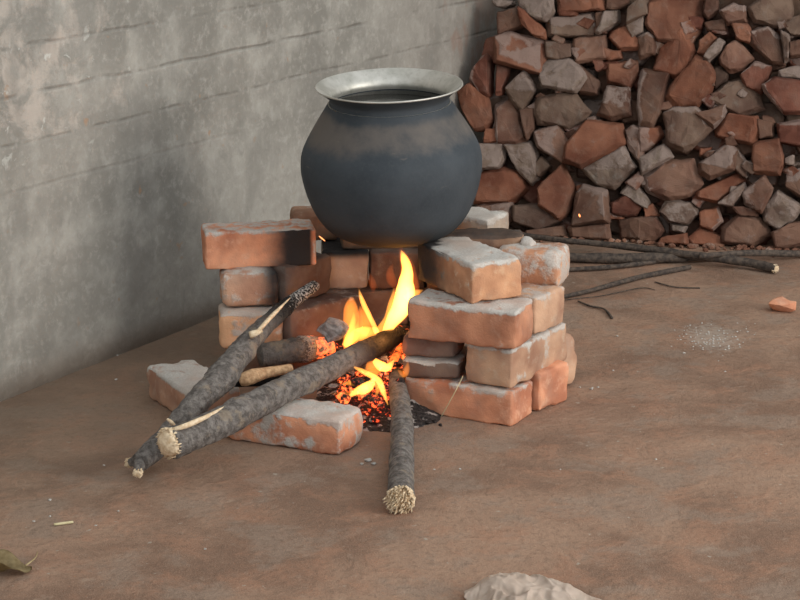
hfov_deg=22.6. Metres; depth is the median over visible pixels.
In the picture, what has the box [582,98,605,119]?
brick
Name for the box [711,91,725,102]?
fragment
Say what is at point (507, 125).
brick
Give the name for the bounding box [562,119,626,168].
brick
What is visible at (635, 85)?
brick
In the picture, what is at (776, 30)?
brick
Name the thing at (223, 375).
branch
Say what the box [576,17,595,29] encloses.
fragment
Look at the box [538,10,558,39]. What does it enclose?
brick
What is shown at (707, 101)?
fragment
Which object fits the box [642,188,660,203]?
brick
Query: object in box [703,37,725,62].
brick
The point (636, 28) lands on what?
brick
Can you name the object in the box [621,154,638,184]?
brick
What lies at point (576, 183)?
brick
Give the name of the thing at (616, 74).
brick
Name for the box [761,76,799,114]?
brick
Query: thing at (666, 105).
fragment
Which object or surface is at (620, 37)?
brick
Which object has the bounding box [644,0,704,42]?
brick
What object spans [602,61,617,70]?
fragment
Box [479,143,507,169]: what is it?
brick
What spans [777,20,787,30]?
fragment
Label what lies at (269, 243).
brick
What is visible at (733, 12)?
brick
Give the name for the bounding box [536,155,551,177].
brick
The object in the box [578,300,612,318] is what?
stick
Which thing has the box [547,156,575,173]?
brick
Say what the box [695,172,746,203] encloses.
brick
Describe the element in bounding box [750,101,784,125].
brick
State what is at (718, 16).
brick
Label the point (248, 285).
brick
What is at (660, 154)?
brick
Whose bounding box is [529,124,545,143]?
brick
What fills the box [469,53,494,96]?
brick
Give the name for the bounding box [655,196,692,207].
brick
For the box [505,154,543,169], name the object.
brick
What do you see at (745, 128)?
brick
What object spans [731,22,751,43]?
brick
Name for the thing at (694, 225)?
brick
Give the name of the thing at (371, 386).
ember
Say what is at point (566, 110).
brick
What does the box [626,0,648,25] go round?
brick
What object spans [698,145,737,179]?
brick
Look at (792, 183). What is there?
brick
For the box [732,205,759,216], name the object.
brick
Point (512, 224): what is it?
brick
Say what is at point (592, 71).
brick
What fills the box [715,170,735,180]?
brick
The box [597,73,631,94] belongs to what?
brick
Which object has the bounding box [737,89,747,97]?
fragment
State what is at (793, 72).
brick
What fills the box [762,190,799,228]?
stone
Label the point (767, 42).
brick
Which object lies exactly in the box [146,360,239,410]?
brick
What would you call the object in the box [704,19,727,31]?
brick
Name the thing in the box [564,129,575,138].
fragment
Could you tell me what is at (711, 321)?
powder
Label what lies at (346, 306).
brick
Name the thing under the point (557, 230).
brick
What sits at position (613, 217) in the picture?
fragment
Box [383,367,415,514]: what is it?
stick
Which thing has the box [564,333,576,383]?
brick
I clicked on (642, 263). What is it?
stick
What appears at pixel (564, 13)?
fragment
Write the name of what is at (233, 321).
brick
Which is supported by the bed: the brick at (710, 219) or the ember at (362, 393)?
the ember at (362, 393)
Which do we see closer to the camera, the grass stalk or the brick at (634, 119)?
the grass stalk
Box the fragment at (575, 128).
[564,124,580,130]
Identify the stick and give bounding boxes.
[235,375,281,386]
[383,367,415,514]
[522,232,778,272]
[564,265,691,298]
[564,287,653,299]
[569,260,655,271]
[570,252,701,263]
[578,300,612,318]
[655,281,699,288]
[698,250,799,257]
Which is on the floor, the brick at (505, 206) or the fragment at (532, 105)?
the brick at (505, 206)
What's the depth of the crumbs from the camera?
5.30 m
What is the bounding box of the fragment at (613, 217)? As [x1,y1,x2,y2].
[610,212,624,219]
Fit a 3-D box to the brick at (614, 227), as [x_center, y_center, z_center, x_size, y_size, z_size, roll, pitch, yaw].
[0.599,-0.208,5.458,0.113,0.086,0.085,0,15,0]
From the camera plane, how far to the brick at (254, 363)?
4.15 m
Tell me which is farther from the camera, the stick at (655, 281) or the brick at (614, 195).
the brick at (614, 195)
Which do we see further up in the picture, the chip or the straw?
the chip
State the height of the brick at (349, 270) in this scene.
0.086 m
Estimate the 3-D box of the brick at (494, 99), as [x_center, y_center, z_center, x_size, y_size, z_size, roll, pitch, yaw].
[0.274,-0.541,5.545,0.125,0.076,0.092,4,16,16]
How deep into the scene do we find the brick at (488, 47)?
5.51 m
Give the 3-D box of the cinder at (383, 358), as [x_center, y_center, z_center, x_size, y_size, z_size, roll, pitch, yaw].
[-0.032,0.118,4.059,0.020,0.011,0.014,0,15,0]
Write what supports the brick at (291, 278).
on the brick at (346, 306)
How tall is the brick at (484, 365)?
0.086 m
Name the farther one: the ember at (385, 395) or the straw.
the ember at (385, 395)
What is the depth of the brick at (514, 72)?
5.50 m
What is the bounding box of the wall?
[0,0,514,401]
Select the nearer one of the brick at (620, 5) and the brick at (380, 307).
the brick at (380, 307)
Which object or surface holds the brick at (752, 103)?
on the brick at (745, 128)
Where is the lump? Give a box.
[520,236,535,245]
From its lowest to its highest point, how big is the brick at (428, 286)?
0.086 m
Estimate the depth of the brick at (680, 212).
5.32 m
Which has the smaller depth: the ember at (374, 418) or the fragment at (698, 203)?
the ember at (374, 418)
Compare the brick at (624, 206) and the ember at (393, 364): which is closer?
the ember at (393, 364)
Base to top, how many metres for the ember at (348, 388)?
0.020 m
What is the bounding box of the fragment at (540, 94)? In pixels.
[534,93,544,97]
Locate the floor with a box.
[0,229,799,599]
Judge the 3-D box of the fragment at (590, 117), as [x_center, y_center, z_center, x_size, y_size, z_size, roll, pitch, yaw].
[0.520,-0.481,5.408,0.034,0.034,0.052,0,15,0]
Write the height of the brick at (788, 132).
0.089 m
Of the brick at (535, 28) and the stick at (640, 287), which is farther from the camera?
the brick at (535, 28)
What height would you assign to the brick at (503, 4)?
0.032 m
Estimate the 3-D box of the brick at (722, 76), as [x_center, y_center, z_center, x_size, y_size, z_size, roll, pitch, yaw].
[0.856,-0.594,5.329,0.039,0.060,0.068,3,15,10]
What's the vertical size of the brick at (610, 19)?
0.078 m
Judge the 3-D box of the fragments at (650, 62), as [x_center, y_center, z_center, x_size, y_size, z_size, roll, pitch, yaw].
[1.089,-0.596,5.322,1.601,0.961,0.279,4,16,15]
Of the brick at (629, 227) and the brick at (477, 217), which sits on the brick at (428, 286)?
the brick at (477, 217)
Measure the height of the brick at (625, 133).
0.078 m
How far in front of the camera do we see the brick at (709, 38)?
5.31 m
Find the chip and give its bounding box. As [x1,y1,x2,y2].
[769,296,795,311]
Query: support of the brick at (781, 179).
on the brick
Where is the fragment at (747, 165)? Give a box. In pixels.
[741,160,754,174]
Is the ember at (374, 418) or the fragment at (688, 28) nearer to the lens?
the ember at (374, 418)
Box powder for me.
[671,321,755,360]
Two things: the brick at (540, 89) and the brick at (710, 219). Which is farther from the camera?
the brick at (540, 89)
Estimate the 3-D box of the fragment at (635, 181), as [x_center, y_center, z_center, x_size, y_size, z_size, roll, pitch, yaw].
[0.632,-0.320,5.376,0.055,0.052,0.052,0,15,0]
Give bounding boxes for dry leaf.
[0,549,37,572]
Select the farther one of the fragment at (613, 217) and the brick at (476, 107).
the brick at (476, 107)
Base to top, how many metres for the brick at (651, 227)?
0.084 m
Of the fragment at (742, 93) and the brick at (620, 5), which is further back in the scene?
the brick at (620, 5)
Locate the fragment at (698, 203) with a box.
[691,194,705,207]
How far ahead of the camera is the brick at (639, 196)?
5.36 m
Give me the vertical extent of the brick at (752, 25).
0.079 m
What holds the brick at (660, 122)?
on the brick at (663, 140)
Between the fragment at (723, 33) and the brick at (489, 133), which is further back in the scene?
the brick at (489, 133)
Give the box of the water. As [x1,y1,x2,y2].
[342,94,430,101]
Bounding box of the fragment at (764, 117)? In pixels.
[762,115,775,123]
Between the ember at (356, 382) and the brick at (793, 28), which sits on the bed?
the ember at (356, 382)
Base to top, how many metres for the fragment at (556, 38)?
0.030 m
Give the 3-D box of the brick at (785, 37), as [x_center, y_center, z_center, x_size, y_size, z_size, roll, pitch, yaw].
[1.016,-0.667,5.274,0.029,0.089,0.100,4,15,13]
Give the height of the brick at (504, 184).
0.110 m
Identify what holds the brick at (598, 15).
on the brick at (594, 46)
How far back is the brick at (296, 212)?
4.34 m
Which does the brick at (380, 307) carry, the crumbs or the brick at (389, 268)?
the brick at (389, 268)
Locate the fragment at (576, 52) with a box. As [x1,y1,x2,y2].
[571,47,584,58]
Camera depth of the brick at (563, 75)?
5.38 m
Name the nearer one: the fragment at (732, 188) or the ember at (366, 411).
the ember at (366, 411)
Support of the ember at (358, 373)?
on the bed
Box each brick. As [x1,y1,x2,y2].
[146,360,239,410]
[201,219,315,268]
[218,303,282,348]
[219,266,278,306]
[228,398,362,454]
[243,341,336,371]
[269,290,362,338]
[272,252,331,301]
[290,206,336,239]
[321,237,368,288]
[326,280,407,325]
[336,317,409,356]
[340,239,417,249]
[369,248,424,288]
[402,331,463,357]
[403,346,466,377]
[405,369,531,425]
[407,288,532,348]
[409,282,426,298]
[418,236,521,303]
[426,283,443,290]
[443,228,523,248]
[456,207,508,228]
[457,82,493,131]
[465,322,566,387]
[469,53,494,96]
[473,167,528,203]
[475,202,514,222]
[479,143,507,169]
[482,37,495,64]
[483,128,495,142]
[490,92,507,114]
[492,0,515,8]
[493,31,547,74]
[493,98,528,144]
[495,64,510,95]
[496,8,524,34]
[499,242,569,285]
[503,140,540,185]
[504,70,536,110]
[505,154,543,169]
[507,67,521,84]
[509,204,529,231]
[511,283,563,333]
[512,203,562,228]
[517,6,548,39]
[518,0,556,22]
[519,107,536,139]
[522,178,544,202]
[525,225,568,236]
[529,73,554,92]
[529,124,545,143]
[530,360,568,409]
[533,92,591,129]
[533,125,567,163]
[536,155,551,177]
[537,163,575,220]
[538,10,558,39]
[538,58,586,93]
[544,40,573,59]
[545,12,595,38]
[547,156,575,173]
[552,215,571,232]
[557,0,605,12]
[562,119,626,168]
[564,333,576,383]
[567,224,611,239]
[571,183,611,226]
[572,34,607,64]
[572,180,584,205]
[576,167,588,178]
[578,64,600,95]
[581,146,636,189]
[582,65,598,77]
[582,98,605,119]
[584,38,611,66]
[595,10,620,34]
[595,12,602,26]
[596,85,632,121]
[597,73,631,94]
[605,0,629,10]
[605,186,621,201]
[606,12,626,35]
[606,60,639,88]
[607,50,622,60]
[608,25,638,51]
[610,195,642,216]
[610,217,628,235]
[616,47,647,65]
[618,216,644,239]
[620,99,637,124]
[620,185,650,207]
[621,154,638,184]
[625,124,639,160]
[625,133,659,153]
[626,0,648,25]
[626,16,645,36]
[632,68,642,90]
[636,68,671,127]
[637,32,656,59]
[637,216,664,242]
[638,126,664,151]
[638,144,673,175]
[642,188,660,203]
[643,158,703,200]
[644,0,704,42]
[653,29,695,78]
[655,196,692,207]
[658,111,663,125]
[658,213,670,236]
[658,233,689,244]
[659,130,690,155]
[659,200,698,225]
[662,106,713,152]
[665,54,715,106]
[668,218,699,235]
[670,223,687,232]
[688,227,724,245]
[693,130,724,150]
[694,41,718,65]
[694,156,706,181]
[695,104,727,128]
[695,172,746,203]
[696,32,717,56]
[697,188,725,214]
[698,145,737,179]
[699,104,708,110]
[699,206,723,230]
[702,14,734,38]
[703,0,719,19]
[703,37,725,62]
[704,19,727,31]
[711,77,765,114]
[714,113,758,145]
[714,215,732,234]
[715,66,728,88]
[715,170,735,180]
[718,40,754,73]
[718,182,746,207]
[719,3,747,25]
[719,41,750,65]
[720,214,771,246]
[726,197,743,215]
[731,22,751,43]
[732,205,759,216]
[735,139,758,158]
[735,146,748,178]
[740,61,771,94]
[742,174,773,213]
[746,160,777,186]
[747,0,793,28]
[748,16,763,29]
[750,26,785,65]
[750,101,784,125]
[751,48,786,71]
[751,137,784,175]
[757,119,774,138]
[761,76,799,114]
[763,134,798,158]
[771,187,795,199]
[771,221,799,248]
[773,29,798,40]
[776,119,799,146]
[778,65,799,79]
[778,161,799,187]
[780,30,790,63]
[784,14,799,38]
[785,115,799,121]
[785,155,794,165]
[785,167,799,197]
[787,58,799,66]
[789,39,799,58]
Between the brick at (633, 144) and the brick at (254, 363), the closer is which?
the brick at (254, 363)
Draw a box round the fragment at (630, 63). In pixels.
[623,59,637,68]
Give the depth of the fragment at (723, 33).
5.30 m
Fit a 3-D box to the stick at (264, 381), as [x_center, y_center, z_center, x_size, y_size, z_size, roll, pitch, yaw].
[-0.262,0.157,3.888,0.141,0.018,0.022,-9,17,-29]
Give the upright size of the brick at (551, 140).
0.118 m
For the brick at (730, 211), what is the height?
0.076 m
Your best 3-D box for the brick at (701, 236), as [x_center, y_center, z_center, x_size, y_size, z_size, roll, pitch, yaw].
[0.824,-0.169,5.355,0.098,0.064,0.109,6,16,20]
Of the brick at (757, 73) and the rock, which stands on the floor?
the rock
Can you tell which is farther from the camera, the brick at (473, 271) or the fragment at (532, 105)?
the fragment at (532, 105)
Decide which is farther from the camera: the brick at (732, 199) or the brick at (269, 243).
the brick at (732, 199)
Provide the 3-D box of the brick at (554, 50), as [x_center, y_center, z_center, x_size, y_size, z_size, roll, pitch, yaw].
[0.440,-0.676,5.452,0.085,0.067,0.112,5,16,18]
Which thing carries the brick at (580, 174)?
on the brick at (576, 183)
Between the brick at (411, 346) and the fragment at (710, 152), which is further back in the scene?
the fragment at (710, 152)
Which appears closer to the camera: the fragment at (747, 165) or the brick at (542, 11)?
the fragment at (747, 165)
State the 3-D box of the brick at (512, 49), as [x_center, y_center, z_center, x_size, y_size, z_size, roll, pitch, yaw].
[0.332,-0.676,5.470,0.156,0.126,0.152,0,15,0]
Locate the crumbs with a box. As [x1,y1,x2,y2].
[523,232,799,257]
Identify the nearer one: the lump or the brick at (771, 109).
the lump
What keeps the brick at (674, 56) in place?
on the brick
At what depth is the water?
4.07 m
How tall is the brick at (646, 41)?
0.081 m
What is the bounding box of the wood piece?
[239,364,292,385]
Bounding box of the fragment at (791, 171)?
[782,166,798,176]
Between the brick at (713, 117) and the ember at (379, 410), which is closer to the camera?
the ember at (379, 410)
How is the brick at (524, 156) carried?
on the brick at (504, 184)
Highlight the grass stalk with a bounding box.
[441,376,462,416]
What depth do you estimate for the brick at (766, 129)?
5.27 m
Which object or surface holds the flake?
on the ember at (339, 390)
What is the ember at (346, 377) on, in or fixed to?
on the bed
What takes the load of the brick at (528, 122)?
on the brick at (524, 156)
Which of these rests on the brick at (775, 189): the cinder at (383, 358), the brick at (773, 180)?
the brick at (773, 180)
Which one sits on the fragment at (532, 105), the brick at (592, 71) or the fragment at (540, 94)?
the fragment at (540, 94)
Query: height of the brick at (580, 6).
0.065 m
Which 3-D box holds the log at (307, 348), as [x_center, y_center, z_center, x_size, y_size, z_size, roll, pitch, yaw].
[-0.211,0.102,4.088,0.176,0.061,0.060,-10,18,-34]
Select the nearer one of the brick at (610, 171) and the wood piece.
the wood piece
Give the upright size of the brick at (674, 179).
0.129 m
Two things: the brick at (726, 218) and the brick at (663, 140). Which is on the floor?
the brick at (726, 218)
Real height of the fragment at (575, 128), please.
0.039 m
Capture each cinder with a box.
[316,317,348,342]
[379,356,388,360]
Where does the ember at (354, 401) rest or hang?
on the bed
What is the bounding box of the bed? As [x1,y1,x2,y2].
[316,367,443,432]
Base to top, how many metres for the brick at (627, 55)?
0.086 m
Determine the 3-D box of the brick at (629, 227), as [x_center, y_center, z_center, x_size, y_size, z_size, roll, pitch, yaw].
[0.624,-0.193,5.392,0.075,0.079,0.104,3,15,12]
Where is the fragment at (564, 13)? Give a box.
[558,3,578,16]
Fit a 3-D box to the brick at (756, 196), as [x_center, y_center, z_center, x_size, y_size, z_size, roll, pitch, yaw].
[0.953,-0.283,5.308,0.084,0.111,0.140,6,16,20]
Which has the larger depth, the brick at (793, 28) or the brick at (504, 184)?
the brick at (504, 184)
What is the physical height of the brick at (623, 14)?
0.092 m
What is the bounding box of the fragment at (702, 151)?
[699,147,712,156]
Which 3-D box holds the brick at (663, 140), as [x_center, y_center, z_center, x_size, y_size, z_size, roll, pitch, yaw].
[0.753,-0.430,5.412,0.112,0.082,0.089,2,15,8]
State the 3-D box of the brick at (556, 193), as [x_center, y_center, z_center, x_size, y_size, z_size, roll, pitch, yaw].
[0.427,-0.296,5.454,0.110,0.160,0.140,0,15,0]
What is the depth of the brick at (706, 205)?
5.36 m
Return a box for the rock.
[464,572,601,599]
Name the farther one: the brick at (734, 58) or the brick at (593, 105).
the brick at (593, 105)
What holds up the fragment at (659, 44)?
on the brick
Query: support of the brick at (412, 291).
on the brick at (350, 338)
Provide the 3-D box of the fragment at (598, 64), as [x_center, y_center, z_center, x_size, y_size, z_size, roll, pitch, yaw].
[0.535,-0.632,5.399,0.038,0.040,0.050,4,15,13]
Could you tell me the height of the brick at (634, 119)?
0.081 m
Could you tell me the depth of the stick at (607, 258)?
5.13 m
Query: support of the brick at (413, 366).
on the brick at (484, 403)
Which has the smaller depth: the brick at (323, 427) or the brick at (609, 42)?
the brick at (323, 427)
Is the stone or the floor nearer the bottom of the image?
the floor
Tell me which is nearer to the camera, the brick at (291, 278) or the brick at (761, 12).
the brick at (291, 278)
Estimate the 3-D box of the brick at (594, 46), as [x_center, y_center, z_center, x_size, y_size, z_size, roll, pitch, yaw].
[0.519,-0.677,5.426,0.107,0.090,0.119,5,16,19]
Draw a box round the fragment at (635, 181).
[625,172,643,189]
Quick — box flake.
[328,383,338,387]
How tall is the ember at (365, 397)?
0.012 m
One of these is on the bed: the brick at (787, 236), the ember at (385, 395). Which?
the ember at (385, 395)
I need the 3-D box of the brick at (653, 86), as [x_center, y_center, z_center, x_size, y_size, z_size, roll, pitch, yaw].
[0.682,-0.540,5.381,0.091,0.162,0.145,5,16,16]
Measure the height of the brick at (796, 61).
0.085 m
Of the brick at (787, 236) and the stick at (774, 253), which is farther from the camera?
the brick at (787, 236)
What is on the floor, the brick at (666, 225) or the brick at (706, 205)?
the brick at (666, 225)
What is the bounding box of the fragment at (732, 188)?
[729,186,737,192]
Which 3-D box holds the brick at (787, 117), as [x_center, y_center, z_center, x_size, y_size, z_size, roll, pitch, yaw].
[1.071,-0.485,5.333,0.096,0.070,0.094,0,15,0]
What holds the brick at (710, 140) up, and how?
on the brick at (697, 159)
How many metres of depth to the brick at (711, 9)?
5.30 m
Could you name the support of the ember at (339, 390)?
on the bed
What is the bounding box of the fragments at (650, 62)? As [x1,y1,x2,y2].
[508,0,799,246]
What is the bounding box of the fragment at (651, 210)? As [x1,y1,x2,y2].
[643,203,659,216]
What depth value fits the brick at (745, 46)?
5.35 m
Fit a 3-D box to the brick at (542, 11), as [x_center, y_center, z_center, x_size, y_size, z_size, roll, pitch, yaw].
[0.379,-0.790,5.451,0.117,0.092,0.126,7,16,24]
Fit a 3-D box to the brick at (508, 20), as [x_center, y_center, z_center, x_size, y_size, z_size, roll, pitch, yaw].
[0.310,-0.759,5.489,0.092,0.094,0.113,0,15,0]
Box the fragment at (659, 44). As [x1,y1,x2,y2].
[654,41,663,55]
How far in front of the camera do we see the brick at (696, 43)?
5.37 m
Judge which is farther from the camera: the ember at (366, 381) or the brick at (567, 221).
the brick at (567, 221)
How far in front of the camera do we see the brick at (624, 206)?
5.37 m
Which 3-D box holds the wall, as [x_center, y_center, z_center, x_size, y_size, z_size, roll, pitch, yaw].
[-0.943,-0.908,3.601,0.127,2.430,4.850,9,17,29]
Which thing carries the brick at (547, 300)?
on the brick at (484, 365)
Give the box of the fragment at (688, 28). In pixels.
[681,20,697,34]
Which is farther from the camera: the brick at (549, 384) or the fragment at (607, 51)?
the fragment at (607, 51)
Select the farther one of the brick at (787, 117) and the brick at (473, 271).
the brick at (787, 117)
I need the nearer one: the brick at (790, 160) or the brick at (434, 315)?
the brick at (434, 315)
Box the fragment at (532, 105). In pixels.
[527,102,534,107]
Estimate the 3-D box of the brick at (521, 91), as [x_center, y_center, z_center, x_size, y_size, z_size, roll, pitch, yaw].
[0.335,-0.573,5.476,0.090,0.124,0.113,5,16,20]
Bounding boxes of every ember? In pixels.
[335,388,344,395]
[335,391,350,403]
[337,374,350,384]
[344,382,353,392]
[349,399,357,405]
[351,377,363,388]
[353,388,361,394]
[354,370,364,377]
[358,390,368,399]
[361,408,370,414]
[362,394,371,400]
[363,382,380,390]
[364,378,370,383]
[368,397,378,407]
[371,416,379,421]
[376,407,383,412]
[378,392,388,400]
[380,367,391,376]
[386,349,394,356]
[389,361,402,367]
[395,377,404,382]
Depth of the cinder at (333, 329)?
4.02 m
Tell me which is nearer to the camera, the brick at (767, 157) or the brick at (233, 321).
the brick at (233, 321)
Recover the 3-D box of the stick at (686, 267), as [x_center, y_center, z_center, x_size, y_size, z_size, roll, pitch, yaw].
[0.560,-0.047,4.941,0.456,0.014,0.024,-12,19,-39]
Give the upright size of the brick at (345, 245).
0.086 m
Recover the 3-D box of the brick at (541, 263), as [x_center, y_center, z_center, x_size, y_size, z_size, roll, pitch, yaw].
[0.267,-0.074,4.063,0.144,0.081,0.106,5,16,19]
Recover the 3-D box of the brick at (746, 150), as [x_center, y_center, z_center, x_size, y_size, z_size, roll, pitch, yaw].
[0.923,-0.412,5.368,0.096,0.091,0.093,0,15,0]
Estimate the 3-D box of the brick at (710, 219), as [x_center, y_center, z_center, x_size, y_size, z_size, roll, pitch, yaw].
[0.832,-0.220,5.351,0.066,0.071,0.128,2,15,7]
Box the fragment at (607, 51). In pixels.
[604,48,613,60]
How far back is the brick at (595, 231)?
5.37 m
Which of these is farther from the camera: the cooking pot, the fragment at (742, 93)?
the fragment at (742, 93)
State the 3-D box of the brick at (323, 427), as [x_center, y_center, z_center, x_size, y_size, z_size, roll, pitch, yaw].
[-0.202,0.231,3.793,0.254,0.076,0.112,7,16,24]
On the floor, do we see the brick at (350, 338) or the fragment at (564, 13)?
the brick at (350, 338)
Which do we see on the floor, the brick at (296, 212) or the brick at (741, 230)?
the brick at (741, 230)
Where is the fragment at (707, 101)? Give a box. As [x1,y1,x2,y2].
[701,94,714,108]
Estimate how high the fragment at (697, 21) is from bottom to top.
0.039 m
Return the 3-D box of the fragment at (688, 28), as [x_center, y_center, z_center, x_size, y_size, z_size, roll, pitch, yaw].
[0.771,-0.725,5.338,0.047,0.053,0.049,0,15,0]
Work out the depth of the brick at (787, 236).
5.25 m
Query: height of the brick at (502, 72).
0.090 m
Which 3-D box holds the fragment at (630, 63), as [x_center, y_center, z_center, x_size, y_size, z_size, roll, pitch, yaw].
[0.619,-0.635,5.375,0.040,0.032,0.044,0,15,0]
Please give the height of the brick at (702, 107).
0.069 m
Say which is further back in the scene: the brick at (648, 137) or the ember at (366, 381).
the brick at (648, 137)
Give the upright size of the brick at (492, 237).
0.083 m
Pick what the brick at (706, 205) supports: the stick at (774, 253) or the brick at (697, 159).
the brick at (697, 159)
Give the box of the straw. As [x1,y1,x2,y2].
[54,521,72,525]
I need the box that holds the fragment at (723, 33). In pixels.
[711,27,728,35]
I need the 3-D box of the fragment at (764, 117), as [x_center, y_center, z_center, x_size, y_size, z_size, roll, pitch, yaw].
[0.976,-0.473,5.298,0.038,0.036,0.049,0,15,0]
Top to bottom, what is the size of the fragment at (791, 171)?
0.034 m
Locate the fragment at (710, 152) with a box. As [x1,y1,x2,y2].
[702,150,715,158]
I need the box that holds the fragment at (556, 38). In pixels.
[552,35,564,43]
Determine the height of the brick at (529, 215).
0.080 m
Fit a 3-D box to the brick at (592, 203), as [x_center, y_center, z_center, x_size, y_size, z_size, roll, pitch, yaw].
[0.522,-0.252,5.413,0.109,0.125,0.140,3,15,12]
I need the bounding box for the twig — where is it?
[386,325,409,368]
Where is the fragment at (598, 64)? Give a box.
[592,60,603,71]
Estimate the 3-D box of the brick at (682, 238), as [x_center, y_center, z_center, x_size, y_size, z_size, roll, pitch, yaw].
[0.740,-0.163,5.364,0.087,0.053,0.122,6,16,20]
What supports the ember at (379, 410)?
on the bed
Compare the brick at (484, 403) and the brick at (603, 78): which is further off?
the brick at (603, 78)
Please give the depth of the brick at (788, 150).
5.32 m
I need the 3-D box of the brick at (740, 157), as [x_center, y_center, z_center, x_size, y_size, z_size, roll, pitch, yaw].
[0.912,-0.365,5.312,0.043,0.082,0.063,4,16,14]
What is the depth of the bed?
3.94 m
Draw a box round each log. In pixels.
[156,325,406,459]
[257,335,335,365]
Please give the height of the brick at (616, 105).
0.104 m
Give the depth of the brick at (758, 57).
5.33 m
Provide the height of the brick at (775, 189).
0.087 m
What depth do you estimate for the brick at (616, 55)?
5.37 m
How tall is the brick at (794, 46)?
0.059 m
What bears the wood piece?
on the brick at (323, 427)
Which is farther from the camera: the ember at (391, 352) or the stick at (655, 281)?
the stick at (655, 281)
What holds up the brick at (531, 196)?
on the brick at (529, 215)
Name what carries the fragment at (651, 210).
on the brick at (651, 227)
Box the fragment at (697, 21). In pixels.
[688,16,704,29]
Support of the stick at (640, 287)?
on the floor
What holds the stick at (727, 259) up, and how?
on the floor
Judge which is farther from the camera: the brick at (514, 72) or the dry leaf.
the brick at (514, 72)
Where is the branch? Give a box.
[124,281,319,477]
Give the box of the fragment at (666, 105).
[660,101,672,110]
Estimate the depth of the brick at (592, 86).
5.39 m
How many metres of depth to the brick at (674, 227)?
5.33 m
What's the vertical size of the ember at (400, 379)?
0.015 m
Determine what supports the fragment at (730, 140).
on the brick at (723, 161)
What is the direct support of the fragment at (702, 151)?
on the brick at (723, 161)
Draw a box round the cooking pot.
[301,68,481,247]
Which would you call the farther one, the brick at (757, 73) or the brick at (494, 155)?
the brick at (494, 155)
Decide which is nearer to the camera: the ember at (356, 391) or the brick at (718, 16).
the ember at (356, 391)
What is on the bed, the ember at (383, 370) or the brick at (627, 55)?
the ember at (383, 370)
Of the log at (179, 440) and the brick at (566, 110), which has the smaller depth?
the log at (179, 440)
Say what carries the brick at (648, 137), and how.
on the brick at (625, 133)
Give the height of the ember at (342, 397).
0.024 m
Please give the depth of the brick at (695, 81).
5.30 m
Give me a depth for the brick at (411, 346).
3.94 m
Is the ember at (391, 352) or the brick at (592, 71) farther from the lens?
the brick at (592, 71)
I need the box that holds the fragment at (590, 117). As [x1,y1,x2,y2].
[586,116,597,119]
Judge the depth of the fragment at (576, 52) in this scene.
5.39 m
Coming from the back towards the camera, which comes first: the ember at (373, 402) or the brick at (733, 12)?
the brick at (733, 12)
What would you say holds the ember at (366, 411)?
on the bed
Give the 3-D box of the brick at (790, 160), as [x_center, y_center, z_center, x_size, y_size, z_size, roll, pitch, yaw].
[1.028,-0.369,5.274,0.027,0.041,0.077,4,15,13]
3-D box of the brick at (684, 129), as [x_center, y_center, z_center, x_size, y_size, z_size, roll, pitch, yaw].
[0.771,-0.458,5.358,0.140,0.132,0.139,0,15,0]
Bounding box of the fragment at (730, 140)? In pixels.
[725,136,737,145]
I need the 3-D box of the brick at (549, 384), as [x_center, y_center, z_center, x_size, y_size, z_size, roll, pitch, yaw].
[0.269,0.165,4.014,0.105,0.087,0.109,11,19,36]

